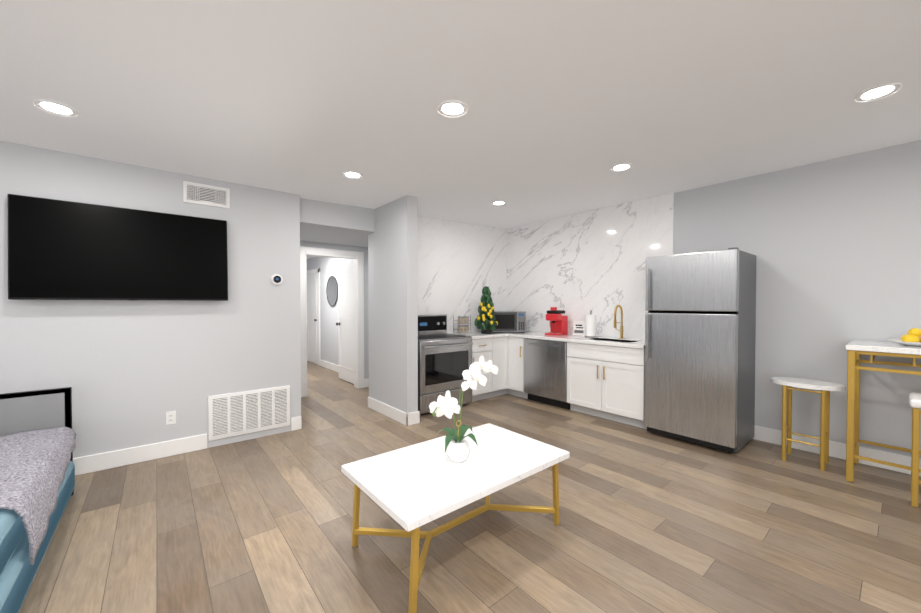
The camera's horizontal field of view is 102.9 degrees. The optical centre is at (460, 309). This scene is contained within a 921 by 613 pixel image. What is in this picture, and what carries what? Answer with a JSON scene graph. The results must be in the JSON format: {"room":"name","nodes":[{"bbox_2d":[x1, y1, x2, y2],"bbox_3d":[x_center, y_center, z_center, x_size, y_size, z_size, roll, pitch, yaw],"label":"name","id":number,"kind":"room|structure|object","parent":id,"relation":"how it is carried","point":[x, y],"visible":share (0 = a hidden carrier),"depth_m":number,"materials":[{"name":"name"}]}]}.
{"room":"kitchen","nodes":[
{"label":"kitchen","id":0,"kind":"room"},
{"bbox_2d":[0,141,300,457],"bbox_3d":[-3.918,-0.117,3.072,4.510,2.850,1.410,-1,1,-40],"label":"wall","id":1,"kind":"structure","parent":0,"point":[131,373],"depth_m":3.17,"materials":[{"name":"grey paint"}]},
{"bbox_2d":[7,194,227,300],"bbox_3d":[-2.736,-0.455,3.067,1.335,0.761,0.074,-1,-1,-40],"label":"tv","id":2,"kind":"object","parent":1,"relation":"attached to","point":[62,250],"visible":1,"depth_m":2.95,"materials":[{"name":"black plastic"}]},
{"bbox_2d":[166,411,175,424],"bbox_3d":[-2.583,0.965,3.272,0.072,0.116,0.009,-1,1,-40],"label":"outlet","id":3,"kind":"object","parent":1,"relation":"attached to","point":[170,417],"visible":1,"depth_m":3.27,"materials":[{"name":"white plastic"}]},
{"bbox_2d":[73,416,301,475],"bbox_3d":[-3.425,1.245,2.575,4.410,0.140,0.016,-1,1,-40],"label":"baseboard","id":4,"kind":"structure","parent":1,"relation":"attached to","point":[110,459],"depth_m":3.14,"materials":[{"name":"white wood"}]},
{"bbox_2d":[183,181,229,207],"bbox_3d":[-2.361,-1.068,3.420,0.360,0.190,0.017,-1,1,-40],"label":"air vent","id":5,"kind":"object","parent":1,"relation":"in","point":[202,194],"visible":1,"depth_m":3.41,"materials":[{"name":"white metal"}]},
{"bbox_2d":[208,385,289,440],"bbox_3d":[-2.089,1.021,3.671,0.720,0.425,0.025,-1,1,-40],"label":"air vent","id":6,"kind":"object","parent":1,"relation":"in","point":[238,413],"visible":1,"depth_m":3.64,"materials":[{"name":"white metal"}]},
{"bbox_2d":[271,274,282,284],"bbox_3d":[-1.901,-0.313,3.801,0.112,0.112,0.034,-1,1,-40],"label":"thermostat","id":7,"kind":"object","parent":1,"relation":"attached to","point":[276,279],"visible":1,"depth_m":3.79,"materials":[{"name":"white plastic"}]},
{"bbox_2d":[307,257,352,364],"bbox_3d":[-2.658,-0.010,7.643,0.120,2.500,3.780,-1,1,-40],"label":"wall","id":8,"kind":"structure","parent":0,"point":[328,266],"depth_m":7.72,"materials":[{"name":"grey paint"}]},
{"bbox_2d":[307,268,319,365],"bbox_3d":[-3.431,0.153,8.421,0.078,2.150,1.000,-1,1,-40],"label":"hall door","id":9,"kind":"structure","parent":8,"relation":"in","point":[313,315],"depth_m":8.37,"materials":[{"name":"white wood"}]},
{"bbox_2d":[320,359,338,372],"bbox_3d":[-2.586,1.173,7.467,0.016,0.140,1.530,-1,1,-40],"label":"baseboard","id":10,"kind":"structure","parent":8,"relation":"attached to","point":[330,366],"depth_m":7.59,"materials":[{"name":"white wood"}]},
{"bbox_2d":[326,276,337,305],"bbox_3d":[-2.611,-0.378,7.469,0.019,0.626,0.626,-1,1,-40],"label":"mirror","id":11,"kind":"object","parent":8,"relation":"attached to","point":[332,290],"visible":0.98,"depth_m":7.46,"materials":[{"name":"clear glass"}]},
{"bbox_2d":[300,225,367,247],"bbox_3d":[-1.668,-1.284,5.198,1.690,0.580,1.220,-1,1,-40],"label":"ceiling","id":12,"kind":"structure","parent":0,"point":[325,235],"depth_m":4.97,"materials":[{"name":"grey paint"}]},
{"bbox_2d":[305,241,368,378],"bbox_3d":[-1.838,0.132,5.793,1.220,2.270,0.120,-1,1,-40],"label":"wall","id":13,"kind":"structure","parent":0,"point":[366,333],"depth_m":5.95,"materials":[{"name":"grey paint"}]},
{"bbox_2d":[300,246,363,396],"bbox_3d":[-1.992,0.174,5.666,1.000,2.190,0.160,-1,1,-40],"label":"door frame","id":14,"kind":"structure","parent":13,"relation":"attached to","point":[358,271],"depth_m":5.84,"materials":[{"name":"white wood"}]},
{"bbox_2d":[336,263,353,383],"bbox_3d":[-1.969,0.228,6.329,0.109,2.038,0.808,-1,1,-40],"label":"open door leaf","id":15,"kind":"structure","parent":13,"relation":"in","point":[345,323],"depth_m":6.38,"materials":[{"name":"white wood"}]},
{"bbox_2d":[364,378,368,387],"bbox_3d":[-1.676,1.207,5.151,1.570,0.140,1.100,-1,1,-40],"label":"baseboard","id":16,"kind":"structure","parent":13,"relation":"attached to","point":[366,382],"depth_m":5.97,"materials":[{"name":"white wood"}]},
{"bbox_2d":[300,198,374,398],"bbox_3d":[-0.559,-0.149,5.224,3.410,2.850,0.180,-1,1,-40],"label":"wall","id":17,"kind":"structure","parent":0,"point":[329,215],"depth_m":4.47,"materials":[{"name":"grey paint"}]},
{"bbox_2d":[368,397,419,425],"bbox_3d":[-0.840,1.217,4.495,0.172,0.140,0.976,-1,1,-40],"label":"baseboard","id":18,"kind":"structure","parent":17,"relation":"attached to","point":[402,417],"depth_m":4.26,"materials":[{"name":"white wood"}]},
{"bbox_2d":[418,216,506,332],"bbox_3d":[-0.107,-0.604,5.519,2.330,1.950,0.014,-1,1,-40],"label":"wall","id":19,"kind":"structure","parent":17,"relation":"attached to","point":[461,265],"depth_m":5.58,"materials":[{"name":"white stone"}]},
{"bbox_2d":[426,305,429,312],"bbox_3d":[-0.465,-0.004,5.215,0.072,0.116,0.009,-1,1,-40],"label":"outlet","id":20,"kind":"object","parent":19,"relation":"attached to","point":[427,308],"visible":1,"depth_m":5.21,"materials":[{"name":"white plastic"}]},
{"bbox_2d":[373,195,417,412],"bbox_3d":[-0.801,-0.138,4.427,0.140,2.850,0.820,-1,1,-40],"label":"wall pillar","id":21,"kind":"structure","parent":0,"point":[395,288],"depth_m":4.25,"materials":[{"name":"grey paint"}]},
{"bbox_2d":[0,0,920,228],"bbox_3d":[0.019,-1.378,1.075,8.250,0.370,7.320,-1,1,-40],"label":"ceiling","id":22,"kind":"structure","parent":0,"point":[569,103],"depth_m":2.06,"materials":[{"name":"white paint"}]},
{"bbox_2d":[33,99,77,116],"bbox_3d":[-2.422,-1.207,2.198,0.184,0.014,0.184,-1,1,-40],"label":"recessed light","id":23,"kind":"object","parent":22,"relation":"in","point":[47,106],"visible":0.98,"depth_m":2.19,"materials":[{"name":"white plastic"}]},
{"bbox_2d":[342,171,362,178],"bbox_3d":[-0.986,-1.230,3.349,0.184,0.014,0.184,-1,1,-40],"label":"recessed light","id":24,"kind":"object","parent":22,"relation":"in","point":[351,174],"visible":0.98,"depth_m":3.35,"materials":[{"name":"white plastic"}]},
{"bbox_2d":[437,100,467,117],"bbox_3d":[-0.048,-1.213,2.217,0.184,0.014,0.184,-1,1,-40],"label":"recessed light","id":25,"kind":"object","parent":22,"relation":"in","point":[454,110],"visible":1,"depth_m":2.21,"materials":[{"name":"white plastic"}]},
{"bbox_2d":[491,201,506,205],"bbox_3d":[0.471,-1.304,4.489,0.184,0.014,0.184,-1,1,-40],"label":"recessed light","id":26,"kind":"object","parent":22,"relation":"in","point":[497,203],"visible":0.96,"depth_m":4.50,"materials":[{"name":"white plastic"}]},
{"bbox_2d":[610,163,632,171],"bbox_3d":[1.455,-1.287,3.318,0.184,0.014,0.184,-1,1,-40],"label":"recessed light","id":27,"kind":"object","parent":22,"relation":"in","point":[623,167],"visible":0.94,"depth_m":3.31,"materials":[{"name":"white plastic"}]},
{"bbox_2d":[854,83,901,101],"bbox_3d":[2.438,-1.270,2.146,0.184,0.014,0.184,-1,1,-40],"label":"recessed light","id":28,"kind":"object","parent":22,"relation":"in","point":[879,93],"visible":0.94,"depth_m":2.14,"materials":[{"name":"white plastic"}]},
{"bbox_2d":[18,361,920,612],"bbox_3d":[-1.601,1.338,3.071,8.250,0.060,12.400,-1,1,-40],"label":"floor","id":29,"kind":"structure","parent":0,"point":[650,522],"depth_m":2.17,"materials":[{"name":"brown wood"}]},
{"bbox_2d":[0,387,76,612],"bbox_3d":[-2.505,0.948,1.498,1.136,0.766,2.060,-1,1,-40],"label":"bed","id":30,"kind":"object","parent":29,"relation":"on","point":[37,476],"visible":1,"depth_m":1.87,"materials":[{"name":"grey fabric"}]},
{"bbox_2d":[418,314,472,414],"bbox_3d":[-0.344,0.679,4.856,0.843,1.205,0.701,-1,1,-40],"label":"range","id":31,"kind":"object","parent":29,"relation":"on","point":[444,360],"visible":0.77,"depth_m":4.64,"materials":[{"name":"silver metal"}]},
{"bbox_2d":[341,423,569,612],"bbox_3d":[0.000,1.097,2.154,1.150,0.450,0.710,-1,1,-40],"label":"coffee table","id":32,"kind":"object","parent":29,"relation":"on","point":[411,489],"visible":1,"depth_m":2.01,"materials":[{"name":"stone"}]},
{"bbox_2d":[429,356,498,462],"bbox_3d":[-0.038,0.569,2.100,0.423,0.605,0.301,-1,1,-40],"label":"orchid","id":33,"kind":"object","parent":32,"relation":"on","point":[457,449],"visible":1,"depth_m":2.09,"materials":[{"name":"white plant"}]},
{"bbox_2d":[472,339,490,401],"bbox_3d":[0.125,0.834,5.328,0.479,0.880,0.597,-1,1,-40],"label":"base cabinet","id":34,"kind":"object","parent":29,"relation":"on","point":[480,347],"depth_m":5.11,"materials":[{"name":"white wood"}]},
{"bbox_2d":[491,335,506,396],"bbox_3d":[0.384,0.832,5.504,0.380,0.880,0.657,-1,1,-40],"label":"base cabinet","id":35,"kind":"object","parent":29,"relation":"on","point":[498,342],"depth_m":5.32,"materials":[{"name":"white wood"}]},
{"bbox_2d":[507,335,550,398],"bbox_3d":[0.998,0.832,5.484,0.658,0.880,0.331,-1,1,-40],"label":"base cabinet","id":36,"kind":"object","parent":29,"relation":"on","point":[515,343],"depth_m":5.31,"materials":[{"name":"white wood"}]},
{"bbox_2d":[451,331,514,338],"bbox_3d":[0.464,0.370,5.592,1.345,0.040,0.618,-1,1,-40],"label":"countertop","id":37,"kind":"structure","parent":36,"relation":"on","point":[475,335],"depth_m":5.24,"materials":[{"name":"white stone"}]},
{"bbox_2d":[453,315,470,333],"bbox_3d":[0.022,0.217,5.387,0.215,0.270,0.150,-1,1,-40],"label":"spice rack","id":38,"kind":"object","parent":37,"relation":"on","point":[464,320],"visible":1,"depth_m":5.37,"materials":[{"name":"silver metal"}]},
{"bbox_2d":[475,286,497,333],"bbox_3d":[0.383,0.003,5.415,0.313,0.699,0.339,-1,1,-40],"label":"tree","id":39,"kind":"object","parent":37,"relation":"on","point":[485,322],"visible":1,"depth_m":5.33,"materials":[{"name":"green plant"}]},
{"bbox_2d":[567,339,646,428],"bbox_3d":[1.880,0.847,4.462,0.605,0.880,0.960,-1,1,-40],"label":"base cabinet","id":40,"kind":"object","parent":29,"relation":"on","point":[605,377],"depth_m":4.22,"materials":[{"name":"white wood"}]},
{"bbox_2d":[515,331,644,346],"bbox_3d":[1.558,0.382,4.832,0.629,0.040,1.950,-1,1,-40],"label":"countertop","id":41,"kind":"structure","parent":40,"relation":"on","point":[603,341],"depth_m":4.63,"materials":[{"name":"white stone"}]},
{"bbox_2d":[492,311,525,332],"bbox_3d":[0.735,0.185,5.734,0.540,0.325,0.366,0,1,5],"label":"microwave","id":42,"kind":"object","parent":41,"relation":"on","point":[511,321],"visible":0.94,"depth_m":5.55,"materials":[{"name":"silver metal"}]},
{"bbox_2d":[524,338,569,409],"bbox_3d":[1.319,0.840,5.077,0.625,0.872,0.687,-1,1,-40],"label":"dishwasher","id":43,"kind":"object","parent":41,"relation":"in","point":[545,371],"visible":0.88,"depth_m":4.88,"materials":[{"name":"silver metal"}]},
{"bbox_2d":[545,307,567,335],"bbox_3d":[1.334,0.159,5.301,0.358,0.390,0.375,-1,1,-40],"label":"coffee maker","id":44,"kind":"object","parent":41,"relation":"on","point":[556,318],"visible":1,"depth_m":5.15,"materials":[{"name":"red plastic"}]},
{"bbox_2d":[572,321,585,335],"bbox_3d":[1.641,0.259,5.054,0.026,0.200,0.200,12,-7,-39],"label":"sign","id":45,"kind":"object","parent":41,"relation":"on","point":[579,328],"visible":0.83,"depth_m":5.04,"materials":[{"name":"white plastic"}]},
{"bbox_2d":[585,310,596,336],"bbox_3d":[1.724,0.184,4.848,0.150,0.353,0.150,-1,1,-40],"label":"paper towel","id":46,"kind":"object","parent":41,"relation":"on","point":[590,324],"visible":1,"depth_m":4.79,"materials":[{"name":"white paper"}]},
{"bbox_2d":[614,305,623,338],"bbox_3d":[1.956,0.150,4.591,0.220,0.427,0.108,-1,1,-40],"label":"faucet","id":47,"kind":"object","parent":41,"relation":"on","point":[621,322],"visible":1,"depth_m":4.60,"materials":[{"name":"gold metal"}]},
{"bbox_2d":[644,247,756,452],"bbox_3d":[2.400,0.372,3.713,0.720,1.852,0.785,-1,1,-40],"label":"fridge","id":48,"kind":"object","parent":29,"relation":"on","point":[700,327],"visible":1,"depth_m":3.47,"materials":[{"name":"grey metal"}]},
{"bbox_2d":[770,377,845,470],"bbox_3d":[2.967,0.962,3.156,0.310,0.690,0.470,-1,1,-40],"label":"stool","id":49,"kind":"object","parent":29,"relation":"on","point":[824,387],"visible":1,"depth_m":3.12,"materials":[{"name":"metal"}]},
{"bbox_2d":[846,340,920,481],"bbox_3d":[3.522,0.793,2.519,0.555,1.045,1.185,-1,1,-40],"label":"bar table","id":50,"kind":"object","parent":29,"relation":"on","point":[856,349],"visible":0.98,"depth_m":2.78,"materials":[{"name":"metal"}]},
{"bbox_2d":[889,328,920,346],"bbox_3d":[3.370,0.202,2.705,0.290,0.131,0.290,-1,1,-40],"label":"fruit bowl","id":51,"kind":"object","parent":50,"relation":"on","point":[910,338],"visible":1,"depth_m":2.69,"materials":[{"name":"white ceramic"}]},
{"bbox_2d":[909,393,920,507],"bbox_3d":[3.252,0.958,2.405,0.320,0.720,0.400,-1,1,-40],"label":"stool","id":52,"kind":"object","parent":29,"relation":"on","point":[915,401],"visible":1,"depth_m":2.44,"materials":[{"name":"white"}]},
{"bbox_2d":[674,140,920,458],"bbox_3d":[3.037,-0.126,3.659,0.130,2.850,7.220,-1,1,-40],"label":"wall","id":53,"kind":"structure","parent":0,"point":[833,245],"depth_m":3.26,"materials":[{"name":"grey paint"}]},
{"bbox_2d":[506,193,673,339],"bbox_3d":[1.624,-0.600,5.245,0.014,1.950,2.616,-1,1,-40],"label":"wall","id":54,"kind":"structure","parent":53,"relation":"attached to","point":[578,267],"depth_m":5.01,"materials":[{"name":"white stone"}]},
{"bbox_2d":[752,425,920,476],"bbox_3d":[3.829,1.245,2.608,0.016,0.140,4.360,-1,1,-40],"label":"baseboard","id":55,"kind":"structure","parent":53,"relation":"attached to","point":[774,436],"depth_m":3.23,"materials":[{"name":"white wood"}]}
]}

